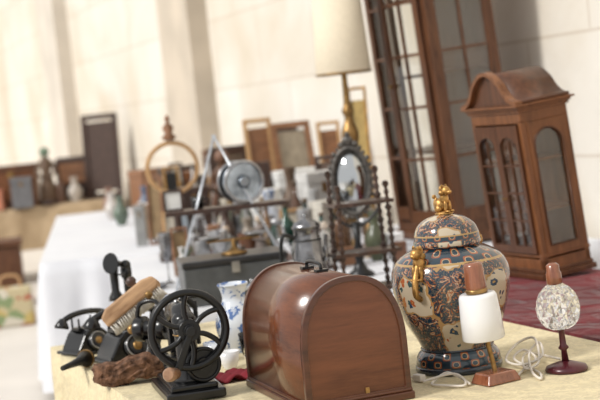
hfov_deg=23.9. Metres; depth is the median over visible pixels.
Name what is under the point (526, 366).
power cable
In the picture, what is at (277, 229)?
glass jar
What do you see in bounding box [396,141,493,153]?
shelf
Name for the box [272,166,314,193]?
box
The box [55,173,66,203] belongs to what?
bottle
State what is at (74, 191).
vase
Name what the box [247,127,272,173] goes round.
picture
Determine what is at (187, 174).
wooden box
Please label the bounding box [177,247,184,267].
vase
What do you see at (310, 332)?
sewing machine cover
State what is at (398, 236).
bowl
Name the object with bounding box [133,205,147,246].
trinket box
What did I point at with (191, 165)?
bottle
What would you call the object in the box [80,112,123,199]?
picture frame
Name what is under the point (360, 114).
picture
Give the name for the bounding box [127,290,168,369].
grinder
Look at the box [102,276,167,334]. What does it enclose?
wooden brush
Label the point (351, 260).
trinket box
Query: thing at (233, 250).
weighing scale
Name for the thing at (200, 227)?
glass jar
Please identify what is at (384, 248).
shelf
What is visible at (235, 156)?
picture
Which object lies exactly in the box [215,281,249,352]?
vase
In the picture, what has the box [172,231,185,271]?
picture
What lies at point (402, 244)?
trinket box
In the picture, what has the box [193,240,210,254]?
goblet
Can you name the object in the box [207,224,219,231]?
trinket box
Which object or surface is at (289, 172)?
vase
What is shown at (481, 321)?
table lamp
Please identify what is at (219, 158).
figurine
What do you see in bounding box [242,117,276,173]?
picture frame
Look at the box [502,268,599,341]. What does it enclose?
tablecloth
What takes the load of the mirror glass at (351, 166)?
attached to the oval mirror at (350, 170)
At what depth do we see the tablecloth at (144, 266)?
6.64 m
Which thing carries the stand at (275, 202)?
on the tablecloth at (144, 266)
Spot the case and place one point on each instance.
(203, 272)
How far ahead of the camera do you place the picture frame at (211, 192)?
9.00 m
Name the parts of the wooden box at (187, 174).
lid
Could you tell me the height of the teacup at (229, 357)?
0.050 m
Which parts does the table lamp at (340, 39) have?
lamp shade, shade trim, stem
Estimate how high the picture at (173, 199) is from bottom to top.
0.085 m
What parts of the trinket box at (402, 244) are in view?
lid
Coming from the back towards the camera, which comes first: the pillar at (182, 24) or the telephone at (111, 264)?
the pillar at (182, 24)
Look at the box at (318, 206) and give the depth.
6.76 m
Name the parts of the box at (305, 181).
lid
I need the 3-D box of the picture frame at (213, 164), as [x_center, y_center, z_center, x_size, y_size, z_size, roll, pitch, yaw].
[-0.439,-0.100,9.144,0.260,0.497,0.090,-7,4,-10]
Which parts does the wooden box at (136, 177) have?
lid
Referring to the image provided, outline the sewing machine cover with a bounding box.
[242,260,414,399]
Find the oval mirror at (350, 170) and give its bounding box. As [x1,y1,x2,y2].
[327,132,377,276]
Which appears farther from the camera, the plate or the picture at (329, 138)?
the picture at (329, 138)
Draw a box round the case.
[175,246,287,307]
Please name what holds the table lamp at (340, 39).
on the tablecloth at (377, 267)
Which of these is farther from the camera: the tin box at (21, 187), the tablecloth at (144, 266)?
the tin box at (21, 187)
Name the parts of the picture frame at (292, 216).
frame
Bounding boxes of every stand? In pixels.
[145,115,198,262]
[165,134,287,290]
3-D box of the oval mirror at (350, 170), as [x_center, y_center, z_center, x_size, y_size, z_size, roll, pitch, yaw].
[0.215,0.017,5.655,0.187,0.581,0.109,-4,4,33]
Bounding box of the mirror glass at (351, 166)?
[335,150,367,210]
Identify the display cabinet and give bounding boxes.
[363,0,526,239]
[460,65,596,280]
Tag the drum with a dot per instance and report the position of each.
(231, 180)
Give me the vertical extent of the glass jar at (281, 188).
0.255 m
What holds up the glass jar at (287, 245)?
on the tablecloth at (377, 267)
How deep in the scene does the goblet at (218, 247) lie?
6.20 m
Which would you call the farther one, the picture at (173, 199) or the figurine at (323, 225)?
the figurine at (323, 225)
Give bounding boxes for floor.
[0,249,54,399]
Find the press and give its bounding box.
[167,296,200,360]
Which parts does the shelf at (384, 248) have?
spindle post, spindle post, spindle post, spindle post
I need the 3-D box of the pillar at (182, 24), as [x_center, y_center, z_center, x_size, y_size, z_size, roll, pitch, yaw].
[-1.060,-1.818,11.727,0.280,5.200,1.020,-7,4,-20]
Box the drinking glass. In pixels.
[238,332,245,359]
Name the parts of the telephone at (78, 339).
dial plate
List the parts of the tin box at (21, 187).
lid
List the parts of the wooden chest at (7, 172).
lid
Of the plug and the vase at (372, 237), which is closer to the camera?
the plug
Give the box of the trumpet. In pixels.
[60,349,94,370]
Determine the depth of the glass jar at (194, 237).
6.91 m
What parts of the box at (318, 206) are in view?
lid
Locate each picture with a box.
[86,120,116,191]
[148,182,161,238]
[162,189,183,211]
[165,172,177,190]
[171,168,182,186]
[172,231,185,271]
[206,156,209,183]
[211,191,215,222]
[214,152,242,167]
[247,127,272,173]
[277,129,309,168]
[288,212,296,222]
[319,162,331,169]
[320,130,337,161]
[351,100,372,207]
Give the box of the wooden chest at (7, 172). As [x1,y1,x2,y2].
[0,162,40,208]
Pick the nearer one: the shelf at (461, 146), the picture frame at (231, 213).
the shelf at (461, 146)
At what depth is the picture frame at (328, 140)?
8.45 m
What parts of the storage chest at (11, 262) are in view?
lid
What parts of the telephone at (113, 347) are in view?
dial plate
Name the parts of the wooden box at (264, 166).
lid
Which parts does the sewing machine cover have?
carrying handle, moulding, panel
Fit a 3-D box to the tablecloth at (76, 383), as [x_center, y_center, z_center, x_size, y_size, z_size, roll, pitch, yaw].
[0.206,0.791,3.732,1.295,0.700,2.586,-7,4,-20]
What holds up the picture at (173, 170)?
attached to the picture frame at (181, 176)
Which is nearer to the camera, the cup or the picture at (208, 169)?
the cup
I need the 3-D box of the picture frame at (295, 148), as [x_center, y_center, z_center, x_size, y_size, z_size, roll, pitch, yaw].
[-0.018,-0.187,8.907,0.260,0.613,0.128,-7,4,-20]
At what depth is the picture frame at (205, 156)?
9.68 m
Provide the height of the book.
0.215 m
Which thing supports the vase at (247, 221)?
on the tablecloth at (377, 267)
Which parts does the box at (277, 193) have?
lid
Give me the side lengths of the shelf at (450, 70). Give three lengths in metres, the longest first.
0.610 x 0.280 x 0.012 m
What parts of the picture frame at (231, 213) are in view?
frame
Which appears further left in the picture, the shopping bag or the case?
the shopping bag
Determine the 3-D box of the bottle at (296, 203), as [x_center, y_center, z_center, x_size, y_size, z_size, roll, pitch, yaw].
[-0.013,0.070,7.069,0.072,0.340,0.072,-6,4,0]
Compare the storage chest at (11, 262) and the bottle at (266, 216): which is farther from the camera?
the storage chest at (11, 262)
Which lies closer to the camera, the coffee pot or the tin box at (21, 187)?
the coffee pot
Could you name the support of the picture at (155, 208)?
attached to the picture frame at (155, 207)
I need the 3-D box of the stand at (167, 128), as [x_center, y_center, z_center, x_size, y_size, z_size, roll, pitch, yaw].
[-0.630,-0.064,7.107,0.274,0.730,0.120,-7,4,-10]
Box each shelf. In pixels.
[324,165,401,293]
[385,64,487,81]
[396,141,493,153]
[485,152,562,163]
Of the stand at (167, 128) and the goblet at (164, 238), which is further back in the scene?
the stand at (167, 128)
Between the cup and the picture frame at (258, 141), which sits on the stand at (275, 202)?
the cup
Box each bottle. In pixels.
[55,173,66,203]
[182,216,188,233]
[190,164,196,185]
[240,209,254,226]
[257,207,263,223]
[263,207,270,229]
[281,204,293,254]
[290,180,302,212]
[301,198,307,208]
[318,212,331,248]
[334,215,351,261]
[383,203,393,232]
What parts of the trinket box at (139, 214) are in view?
lid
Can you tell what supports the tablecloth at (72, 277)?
on the floor
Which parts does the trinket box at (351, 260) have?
lid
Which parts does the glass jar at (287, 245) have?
lid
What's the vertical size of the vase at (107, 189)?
0.227 m
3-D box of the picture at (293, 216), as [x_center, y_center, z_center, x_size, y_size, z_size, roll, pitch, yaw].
[-0.039,0.148,6.973,0.082,0.170,0.004,-6,-4,-5]
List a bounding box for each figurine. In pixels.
[35,147,57,205]
[209,150,227,223]
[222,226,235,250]
[252,215,269,247]
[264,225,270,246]
[320,221,332,268]
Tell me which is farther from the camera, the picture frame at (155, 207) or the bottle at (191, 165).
the bottle at (191, 165)
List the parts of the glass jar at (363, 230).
lid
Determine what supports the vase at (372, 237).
on the tablecloth at (377, 267)
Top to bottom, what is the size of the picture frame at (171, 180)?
0.415 m
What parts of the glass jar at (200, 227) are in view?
lid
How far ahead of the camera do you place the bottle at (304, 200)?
6.51 m
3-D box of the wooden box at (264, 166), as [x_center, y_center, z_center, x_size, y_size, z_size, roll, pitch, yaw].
[-0.244,-0.026,8.432,0.166,0.400,0.151,-6,4,0]
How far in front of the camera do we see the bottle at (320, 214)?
6.33 m
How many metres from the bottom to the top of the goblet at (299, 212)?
0.238 m
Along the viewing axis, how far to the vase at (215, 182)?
8.80 m
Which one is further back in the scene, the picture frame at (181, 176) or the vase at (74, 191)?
the vase at (74, 191)
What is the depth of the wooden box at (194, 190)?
8.28 m
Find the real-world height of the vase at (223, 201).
0.235 m
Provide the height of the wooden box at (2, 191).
0.200 m
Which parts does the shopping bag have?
handle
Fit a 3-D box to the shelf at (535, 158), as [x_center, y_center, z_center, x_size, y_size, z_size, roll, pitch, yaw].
[0.820,-0.153,5.156,0.168,0.008,0.305,-13,6,-23]
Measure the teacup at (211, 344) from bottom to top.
0.060 m
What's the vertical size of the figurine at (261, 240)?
0.221 m
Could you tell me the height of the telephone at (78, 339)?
0.137 m
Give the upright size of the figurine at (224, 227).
0.194 m
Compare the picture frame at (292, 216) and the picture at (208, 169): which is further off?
the picture at (208, 169)
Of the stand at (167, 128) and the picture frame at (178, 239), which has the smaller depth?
the picture frame at (178, 239)
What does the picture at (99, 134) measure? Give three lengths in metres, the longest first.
0.689 x 0.289 x 0.005 m
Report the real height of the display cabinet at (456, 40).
1.617 m
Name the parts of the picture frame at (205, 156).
frame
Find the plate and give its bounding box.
[160,282,169,288]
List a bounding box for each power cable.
[422,371,470,386]
[505,336,560,379]
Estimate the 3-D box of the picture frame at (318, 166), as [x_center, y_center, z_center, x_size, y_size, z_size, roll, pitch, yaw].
[0.173,-0.042,7.897,0.160,0.417,0.086,-5,4,12]
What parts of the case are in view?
lid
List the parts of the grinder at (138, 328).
knob, knob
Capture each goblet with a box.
[158,232,174,283]
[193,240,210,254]
[208,229,227,252]
[234,215,240,248]
[296,208,312,220]
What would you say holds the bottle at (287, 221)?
on the tablecloth at (377, 267)
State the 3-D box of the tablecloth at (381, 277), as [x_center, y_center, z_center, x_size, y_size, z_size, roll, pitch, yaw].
[0.489,0.667,5.161,0.295,0.700,1.134,-7,4,-20]
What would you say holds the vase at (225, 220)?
on the tablecloth at (377, 267)
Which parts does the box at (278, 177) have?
lid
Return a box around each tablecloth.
[0,197,114,250]
[37,208,379,392]
[50,319,599,399]
[119,254,216,322]
[213,224,599,274]
[371,273,393,295]
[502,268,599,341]
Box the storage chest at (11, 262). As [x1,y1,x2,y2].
[0,236,24,286]
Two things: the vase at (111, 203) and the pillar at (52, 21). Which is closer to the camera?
the vase at (111, 203)
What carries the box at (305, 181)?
on the tablecloth at (377, 267)
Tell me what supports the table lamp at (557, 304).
on the tablecloth at (76, 383)
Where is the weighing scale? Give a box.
[198,230,265,255]
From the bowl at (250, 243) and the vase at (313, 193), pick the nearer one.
the bowl at (250, 243)
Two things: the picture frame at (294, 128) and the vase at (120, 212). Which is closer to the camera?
the picture frame at (294, 128)
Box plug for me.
[411,373,425,381]
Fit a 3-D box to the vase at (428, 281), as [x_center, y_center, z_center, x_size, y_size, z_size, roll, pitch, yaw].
[0.380,0.193,3.583,0.299,0.469,0.299,-6,4,6]
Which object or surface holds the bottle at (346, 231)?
on the tablecloth at (377, 267)
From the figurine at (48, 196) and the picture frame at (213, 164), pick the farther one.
the figurine at (48, 196)
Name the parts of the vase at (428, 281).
gilt handle, lion knob, lid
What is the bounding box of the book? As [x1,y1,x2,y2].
[143,203,149,238]
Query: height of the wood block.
0.077 m
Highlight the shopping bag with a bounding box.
[0,274,36,328]
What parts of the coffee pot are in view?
handle, lid, spout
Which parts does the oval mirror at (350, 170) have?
frame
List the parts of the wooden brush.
knob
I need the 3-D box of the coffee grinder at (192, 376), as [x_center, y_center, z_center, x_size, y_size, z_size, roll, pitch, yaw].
[-0.304,0.357,3.604,0.205,0.279,0.357,-7,4,-20]
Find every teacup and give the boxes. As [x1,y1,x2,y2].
[202,340,229,349]
[220,349,238,369]
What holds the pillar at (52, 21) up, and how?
attached to the wall
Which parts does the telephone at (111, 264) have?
stem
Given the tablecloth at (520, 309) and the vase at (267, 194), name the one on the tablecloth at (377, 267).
the vase at (267, 194)
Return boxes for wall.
[0,0,599,238]
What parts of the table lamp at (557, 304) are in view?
glass globe, stem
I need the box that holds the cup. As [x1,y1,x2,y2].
[191,196,208,208]
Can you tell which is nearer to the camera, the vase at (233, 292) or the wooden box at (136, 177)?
the vase at (233, 292)
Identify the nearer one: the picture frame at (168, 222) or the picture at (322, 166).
the picture at (322, 166)
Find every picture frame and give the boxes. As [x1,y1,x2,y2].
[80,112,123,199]
[145,175,163,244]
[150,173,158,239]
[162,166,180,190]
[162,212,174,231]
[168,162,184,186]
[169,226,189,276]
[204,150,209,183]
[207,144,246,173]
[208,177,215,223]
[229,210,234,225]
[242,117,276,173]
[270,120,314,170]
[277,127,296,131]
[279,208,297,222]
[314,155,333,170]
[315,120,340,162]
[348,86,375,209]
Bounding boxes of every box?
[0,189,6,209]
[9,176,34,208]
[127,166,167,212]
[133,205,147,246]
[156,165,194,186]
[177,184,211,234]
[183,170,196,186]
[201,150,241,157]
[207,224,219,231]
[250,187,281,225]
[254,160,271,188]
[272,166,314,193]
[295,169,332,207]
[308,199,346,230]
[338,246,355,265]
[392,240,406,259]
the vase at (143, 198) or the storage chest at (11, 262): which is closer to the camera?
the vase at (143, 198)
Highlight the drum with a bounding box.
[217,160,263,204]
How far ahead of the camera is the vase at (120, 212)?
9.99 m
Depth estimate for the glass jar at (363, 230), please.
6.28 m
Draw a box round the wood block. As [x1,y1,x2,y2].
[91,351,163,386]
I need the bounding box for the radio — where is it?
[55,155,96,200]
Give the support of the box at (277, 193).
on the tablecloth at (72, 277)
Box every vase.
[68,176,81,201]
[103,187,115,209]
[105,192,116,219]
[113,196,128,225]
[139,186,146,202]
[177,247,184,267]
[181,249,190,256]
[196,175,202,184]
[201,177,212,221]
[212,171,217,216]
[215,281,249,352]
[218,198,227,223]
[218,211,237,243]
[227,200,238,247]
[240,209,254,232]
[241,217,252,232]
[262,189,279,217]
[283,166,294,212]
[308,189,318,201]
[365,210,386,260]
[391,184,509,376]
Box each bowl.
[238,233,255,248]
[385,232,403,256]
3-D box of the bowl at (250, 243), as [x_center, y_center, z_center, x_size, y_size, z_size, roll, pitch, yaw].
[-0.252,0.218,6.871,0.092,0.120,0.092,-6,4,0]
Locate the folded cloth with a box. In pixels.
[215,368,247,383]
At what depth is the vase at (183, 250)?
6.16 m
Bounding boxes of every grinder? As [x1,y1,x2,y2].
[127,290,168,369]
[148,289,229,399]
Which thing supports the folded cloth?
on the tablecloth at (76, 383)
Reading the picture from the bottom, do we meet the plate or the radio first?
the plate
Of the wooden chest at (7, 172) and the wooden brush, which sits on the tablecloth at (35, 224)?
the wooden chest at (7, 172)
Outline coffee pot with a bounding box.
[279,213,329,269]
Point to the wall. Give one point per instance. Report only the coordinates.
(263, 51)
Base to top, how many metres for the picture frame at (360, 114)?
0.775 m
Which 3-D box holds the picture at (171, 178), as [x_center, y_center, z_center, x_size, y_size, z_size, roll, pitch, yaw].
[-0.787,-0.002,8.851,0.076,0.342,0.004,-7,-4,-14]
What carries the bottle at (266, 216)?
on the tablecloth at (377, 267)
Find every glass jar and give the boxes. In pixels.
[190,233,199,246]
[194,214,207,237]
[270,218,285,245]
[276,238,292,261]
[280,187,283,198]
[357,217,370,258]
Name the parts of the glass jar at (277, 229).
lid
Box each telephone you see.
[54,308,106,355]
[82,305,167,362]
[103,253,131,323]
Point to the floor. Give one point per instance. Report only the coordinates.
(19, 375)
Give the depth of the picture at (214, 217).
9.00 m
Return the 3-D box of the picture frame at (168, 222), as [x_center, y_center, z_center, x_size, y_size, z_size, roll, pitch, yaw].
[-0.727,0.158,8.070,0.104,0.186,0.047,-6,4,-7]
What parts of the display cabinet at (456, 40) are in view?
door, door, panel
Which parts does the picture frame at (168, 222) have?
frame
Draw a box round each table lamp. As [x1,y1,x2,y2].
[312,0,371,245]
[458,261,520,386]
[536,262,587,374]
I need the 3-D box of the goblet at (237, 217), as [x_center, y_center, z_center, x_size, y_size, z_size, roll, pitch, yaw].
[-0.310,0.168,7.296,0.066,0.178,0.066,-6,4,0]
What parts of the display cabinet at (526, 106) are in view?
pediment moulding, door, panel, door, cornice, panel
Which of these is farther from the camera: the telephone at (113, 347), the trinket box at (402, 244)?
the trinket box at (402, 244)
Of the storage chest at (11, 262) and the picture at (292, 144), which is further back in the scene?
the storage chest at (11, 262)
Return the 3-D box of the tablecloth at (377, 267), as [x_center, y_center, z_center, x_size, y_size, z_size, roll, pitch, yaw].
[0.423,0.568,6.779,1.310,0.700,1.939,-7,4,-20]

